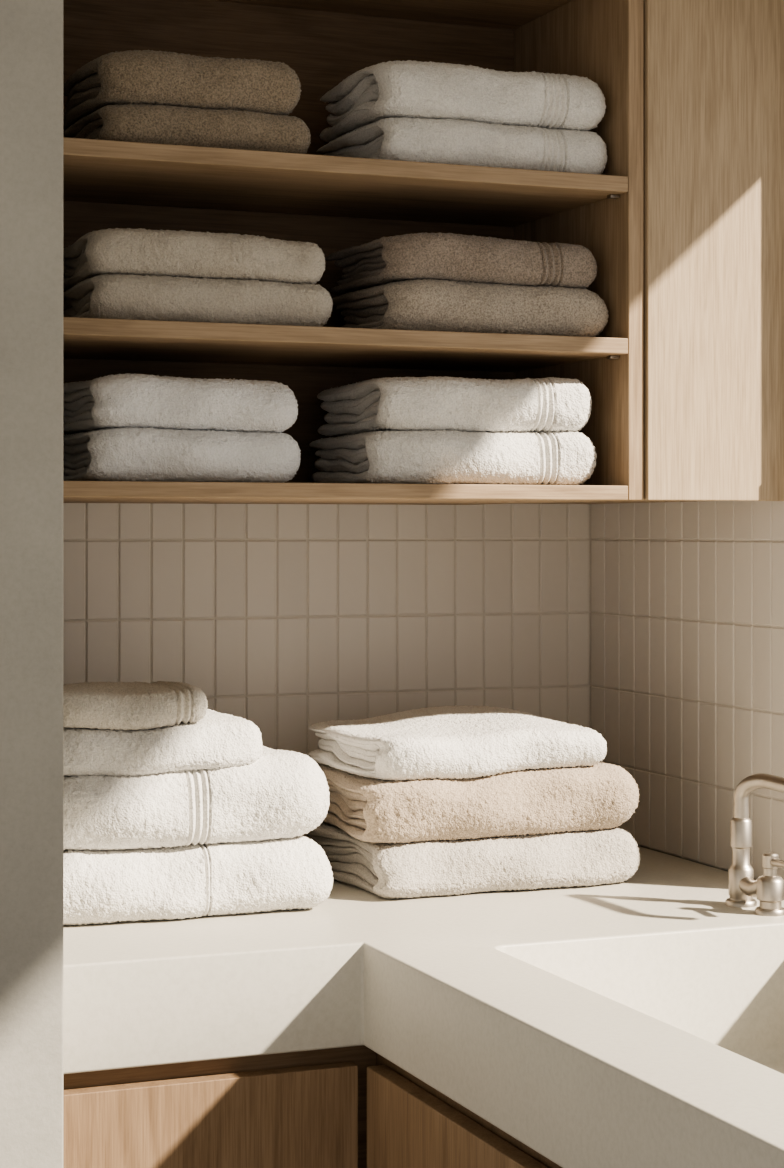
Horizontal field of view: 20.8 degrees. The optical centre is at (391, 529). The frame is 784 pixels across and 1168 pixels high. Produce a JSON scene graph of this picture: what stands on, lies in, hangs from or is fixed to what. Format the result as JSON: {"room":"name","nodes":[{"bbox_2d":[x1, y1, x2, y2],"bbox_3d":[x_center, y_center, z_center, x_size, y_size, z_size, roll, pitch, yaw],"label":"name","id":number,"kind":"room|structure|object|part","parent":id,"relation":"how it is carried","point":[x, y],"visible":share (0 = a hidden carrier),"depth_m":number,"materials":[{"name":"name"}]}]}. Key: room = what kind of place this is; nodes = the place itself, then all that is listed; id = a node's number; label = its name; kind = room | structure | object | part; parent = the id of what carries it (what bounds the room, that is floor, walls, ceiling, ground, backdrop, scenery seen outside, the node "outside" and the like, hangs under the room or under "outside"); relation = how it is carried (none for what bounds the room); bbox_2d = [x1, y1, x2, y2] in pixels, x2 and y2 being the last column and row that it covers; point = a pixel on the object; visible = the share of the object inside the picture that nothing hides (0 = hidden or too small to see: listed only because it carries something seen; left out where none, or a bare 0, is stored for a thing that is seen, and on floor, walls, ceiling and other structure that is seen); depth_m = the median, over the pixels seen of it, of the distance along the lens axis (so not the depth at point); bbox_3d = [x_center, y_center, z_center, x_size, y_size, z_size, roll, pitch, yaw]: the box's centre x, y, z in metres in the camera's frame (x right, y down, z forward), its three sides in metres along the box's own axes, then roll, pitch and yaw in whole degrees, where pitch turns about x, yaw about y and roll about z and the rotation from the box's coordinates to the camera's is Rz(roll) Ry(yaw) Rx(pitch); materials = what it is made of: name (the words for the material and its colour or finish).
{"room":"laundry room","nodes":[
{"label":"laundry room","id":0,"kind":"room"},
{"bbox_2d":[0,0,62,1167],"bbox_3d":[-2.058,0.070,1.708,3.459,2.500,0.807,0,0,-22],"label":"wall","id":1,"kind":"structure","parent":0,"point":[31,31],"depth_m":1.97,"materials":[{"name":"paint"}]},
{"bbox_2d":[63,503,590,837],"bbox_3d":[-0.116,0.070,2.873,1.015,2.500,0.098,0,0,-22],"label":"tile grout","id":2,"kind":"structure","parent":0,"point":[539,538],"depth_m":2.85,"materials":[{"name":"tile"}]},
{"bbox_2d":[63,501,783,879],"bbox_3d":[-0.048,0.166,2.574,0.914,0.507,0.515,0,0,-22],"label":"tile backsplash","id":3,"kind":"structure","parent":2,"relation":"attached to","point":[741,581],"depth_m":2.80,"materials":[{"name":"beige tile"}]},
{"bbox_2d":[63,0,783,504],"bbox_3d":[-0.051,-0.507,2.570,0.906,0.946,0.506,0,0,-22],"label":"upper cabinet","id":4,"kind":"object","parent":2,"relation":"attached to","point":[682,224],"visible":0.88,"depth_m":2.48,"materials":[{"name":"brown wood"}]},
{"bbox_2d":[63,427,300,482],"bbox_3d":[-0.242,-0.081,2.369,0.239,0.059,0.231,0,0,-22],"label":"folded towel","id":5,"kind":"object","parent":4,"relation":"on","point":[124,453],"visible":0.91,"depth_m":2.27,"materials":[{"name":"white fabric"}]},
{"bbox_2d":[63,373,297,433],"bbox_3d":[-0.243,-0.136,2.365,0.235,0.063,0.222,0,0,-22],"label":"folded towel","id":6,"kind":"object","parent":5,"relation":"on","point":[134,400],"visible":0.94,"depth_m":2.27,"materials":[{"name":"white fabric"}]},
{"bbox_2d":[63,102,310,153],"bbox_3d":[-0.235,-0.428,2.371,0.244,0.050,0.227,0,0,-22],"label":"folded towel","id":7,"kind":"object","parent":4,"relation":"on","point":[144,123],"visible":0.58,"depth_m":2.27,"materials":[{"name":"brown fabric"}]},
{"bbox_2d":[63,50,301,130],"bbox_3d":[-0.238,-0.479,2.369,0.229,0.064,0.225,0,0,-22],"label":"folded towel","id":8,"kind":"object","parent":7,"relation":"on","point":[152,77],"visible":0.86,"depth_m":2.28,"materials":[{"name":"brown fabric"}]},
{"bbox_2d":[63,274,332,326],"bbox_3d":[-0.225,-0.245,2.371,0.271,0.053,0.221,0,0,-22],"label":"folded towel","id":9,"kind":"object","parent":4,"relation":"on","point":[111,296],"visible":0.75,"depth_m":2.28,"materials":[{"name":"beige fabric"}]},
{"bbox_2d":[63,228,325,290],"bbox_3d":[-0.229,-0.293,2.371,0.270,0.055,0.223,0,0,-22],"label":"folded towel","id":10,"kind":"object","parent":9,"relation":"on","point":[182,253],"visible":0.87,"depth_m":2.28,"materials":[{"name":"beige fabric"}]},
{"bbox_3d":[-0.172,-0.515,2.591,0.698,0.929,0.016,0,0,-22],"label":"panel","id":11,"kind":"part","parent":4,"relation":"part of","materials":[{"name":"brown wood"}]},
{"bbox_2d":[63,137,627,226],"bbox_3d":[-0.112,-0.393,2.442,0.698,0.018,0.304,0,0,-22],"label":"shelf","id":12,"kind":"object","parent":4,"relation":"attached to","point":[102,178],"depth_m":2.42,"materials":[{"name":"brown wood"}]},
{"bbox_2d":[63,317,627,371],"bbox_3d":[-0.112,-0.209,2.442,0.698,0.018,0.304,0,0,-22],"label":"shelf","id":13,"kind":"object","parent":4,"relation":"attached to","point":[89,344],"depth_m":2.40,"materials":[{"name":"brown wood"}]},
{"bbox_2d":[211,0,570,29],"bbox_3d":[-0.112,-0.643,2.442,0.698,0.018,0.304,0,0,-22],"label":"shelf","id":14,"kind":"object","parent":4,"relation":"attached to","point":[360,14],"depth_m":2.61,"materials":[{"name":"brown wood"}]},
{"bbox_2d":[309,430,596,484],"bbox_3d":[0.071,-0.083,2.494,0.284,0.063,0.228,0,0,-22],"label":"folded towel","id":15,"kind":"object","parent":4,"relation":"on","point":[391,456],"visible":0.91,"depth_m":2.40,"materials":[{"name":"white fabric"}]},
{"bbox_2d":[317,376,591,436],"bbox_3d":[0.074,-0.142,2.495,0.270,0.069,0.226,0,0,-22],"label":"folded towel","id":16,"kind":"object","parent":15,"relation":"on","point":[549,404],"visible":0.96,"depth_m":2.40,"materials":[{"name":"white fabric"}]},
{"bbox_2d":[316,117,607,173],"bbox_3d":[0.083,-0.432,2.497,0.295,0.059,0.233,0,0,-22],"label":"folded towel","id":17,"kind":"object","parent":4,"relation":"on","point":[445,141],"visible":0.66,"depth_m":2.40,"materials":[{"name":"white fabric"}]},
{"bbox_2d":[319,60,605,141],"bbox_3d":[0.080,-0.491,2.496,0.288,0.070,0.222,0,0,-22],"label":"folded towel","id":18,"kind":"object","parent":17,"relation":"on","point":[411,89],"visible":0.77,"depth_m":2.41,"materials":[{"name":"white fabric"}]},
{"bbox_2d":[332,279,608,336],"bbox_3d":[0.087,-0.250,2.499,0.276,0.063,0.224,0,0,-22],"label":"folded towel","id":19,"kind":"object","parent":4,"relation":"on","point":[416,304],"visible":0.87,"depth_m":2.40,"materials":[{"name":"brown fabric"}]},
{"bbox_2d":[325,232,596,293],"bbox_3d":[0.081,-0.305,2.498,0.269,0.058,0.227,0,0,-22],"label":"folded towel","id":20,"kind":"object","parent":19,"relation":"on","point":[438,256],"visible":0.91,"depth_m":2.40,"materials":[{"name":"brown fabric"}]},
{"bbox_3d":[0.184,-0.507,2.668,0.020,0.946,0.501,0,0,-22],"label":"panel","id":21,"kind":"part","parent":4,"relation":"part of","materials":[{"name":"brown wood"}]},
{"bbox_3d":[0.278,-0.508,2.715,0.188,0.944,0.484,0,0,-22],"label":"door","id":22,"kind":"part","parent":4,"relation":"part of","materials":[{"name":"brown wood"}]},
{"bbox_3d":[0.374,-0.507,2.479,0.186,0.946,0.020,0,0,-22],"label":"door panel","id":23,"kind":"part","parent":4,"relation":"part of","materials":[{"name":"brown wood"}]},
{"bbox_2d":[638,845,756,879],"bbox_3d":[1.179,0.070,0.883,0.100,2.500,4.757,0,0,-22],"label":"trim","id":24,"kind":"structure","parent":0,"point":[638,845],"depth_m":2.74,"materials":[{"name":"paint"}]},
{"bbox_2d":[591,501,783,878],"bbox_3d":[0.381,0.165,2.728,0.006,0.510,0.553,0,0,-22],"label":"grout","id":25,"kind":"structure","parent":24,"relation":"attached to","point":[650,539],"depth_m":2.72,"materials":[{"name":"tile"}]},
{"bbox_3d":[-0.849,1.370,0.066,4.474,0.100,4.757,0,0,-22],"label":"floor","id":26,"kind":"structure","parent":0,"visible":0},
{"bbox_2d":[63,1045,561,1167],"bbox_3d":[0.274,0.923,1.755,0.900,0.793,2.230,0,0,-22],"label":"base cabinet","id":27,"kind":"object","parent":26,"relation":"on","point":[343,1107],"visible":0.67,"depth_m":2.12,"materials":[{"name":"brown wood"}]},
{"bbox_3d":[-0.186,0.883,2.131,0.320,0.674,0.020,0,0,-22],"label":"door panel","id":28,"kind":"part","parent":27,"relation":"part of","materials":[{"name":"brown wood"}]},
{"bbox_2d":[63,846,783,1167],"bbox_3d":[0.276,0.505,1.759,0.908,0.170,2.256,0,0,-22],"label":"countertop","id":29,"kind":"structure","parent":27,"relation":"on","point":[637,1021],"depth_m":2.12,"materials":[{"name":"white stone"}]},
{"bbox_2d":[63,835,332,924],"bbox_3d":[-0.273,0.379,2.426,0.350,0.081,0.305,0,0,-22],"label":"folded towel","id":30,"kind":"object","parent":29,"relation":"on","point":[198,880],"visible":0.6,"depth_m":2.30,"materials":[{"name":"white fabric"}]},
{"bbox_2d":[63,746,329,850],"bbox_3d":[-0.274,0.295,2.431,0.346,0.100,0.319,0,0,-22],"label":"folded towel","id":31,"kind":"object","parent":30,"relation":"on","point":[284,794],"visible":0.57,"depth_m":2.30,"materials":[{"name":"white fabric"}]},
{"bbox_2d":[63,709,262,776],"bbox_3d":[-0.294,0.235,2.393,0.252,0.062,0.243,0,0,-22],"label":"folded towel","id":32,"kind":"object","parent":31,"relation":"on","point":[221,740],"visible":0.64,"depth_m":2.29,"materials":[{"name":"white fabric"}]},
{"bbox_2d":[63,680,207,730],"bbox_3d":[-0.307,0.191,2.348,0.183,0.047,0.168,0,0,-22],"label":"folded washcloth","id":33,"kind":"object","parent":32,"relation":"on","point":[119,705],"visible":0.85,"depth_m":2.29,"materials":[{"name":"beige fabric"}]},
{"bbox_2d":[308,822,639,898],"bbox_3d":[0.091,0.386,2.595,0.348,0.066,0.286,0,0,-22],"label":"folded towel","id":34,"kind":"object","parent":29,"relation":"on","point":[429,868],"visible":0.66,"depth_m":2.47,"materials":[{"name":"white fabric"}]},
{"bbox_2d":[316,761,639,843],"bbox_3d":[0.087,0.318,2.595,0.356,0.083,0.293,0,0,-22],"label":"folded towel","id":35,"kind":"object","parent":34,"relation":"on","point":[602,795],"visible":0.76,"depth_m":2.47,"materials":[{"name":"beige fabric"}]},
{"bbox_2d":[307,705,606,780],"bbox_3d":[0.073,0.254,2.581,0.300,0.068,0.265,0,0,-22],"label":"folded towel","id":36,"kind":"object","parent":35,"relation":"on","point":[451,742],"visible":1,"depth_m":2.49,"materials":[{"name":"white fabric"}]},
{"bbox_2d":[725,773,783,915],"bbox_3d":[0.419,0.345,2.332,0.038,0.150,0.176,0,0,-22],"label":"tap","id":37,"kind":"object","parent":29,"relation":"on","point":[768,888],"visible":1,"depth_m":2.38,"materials":[{"name":"silver metal"}]},
{"bbox_3d":[0.429,0.295,2.332,0.026,0.050,0.167,0,0,-27],"label":"spout","id":38,"kind":"part","parent":37,"relation":"part of","materials":[{"name":"silver metal"}]},
{"bbox_3d":[0.422,0.361,2.319,0.009,0.011,0.051,0,0,-17],"label":"lever handle","id":39,"kind":"part","parent":37,"relation":"part of","materials":[{"name":"silver metal"}]}
]}

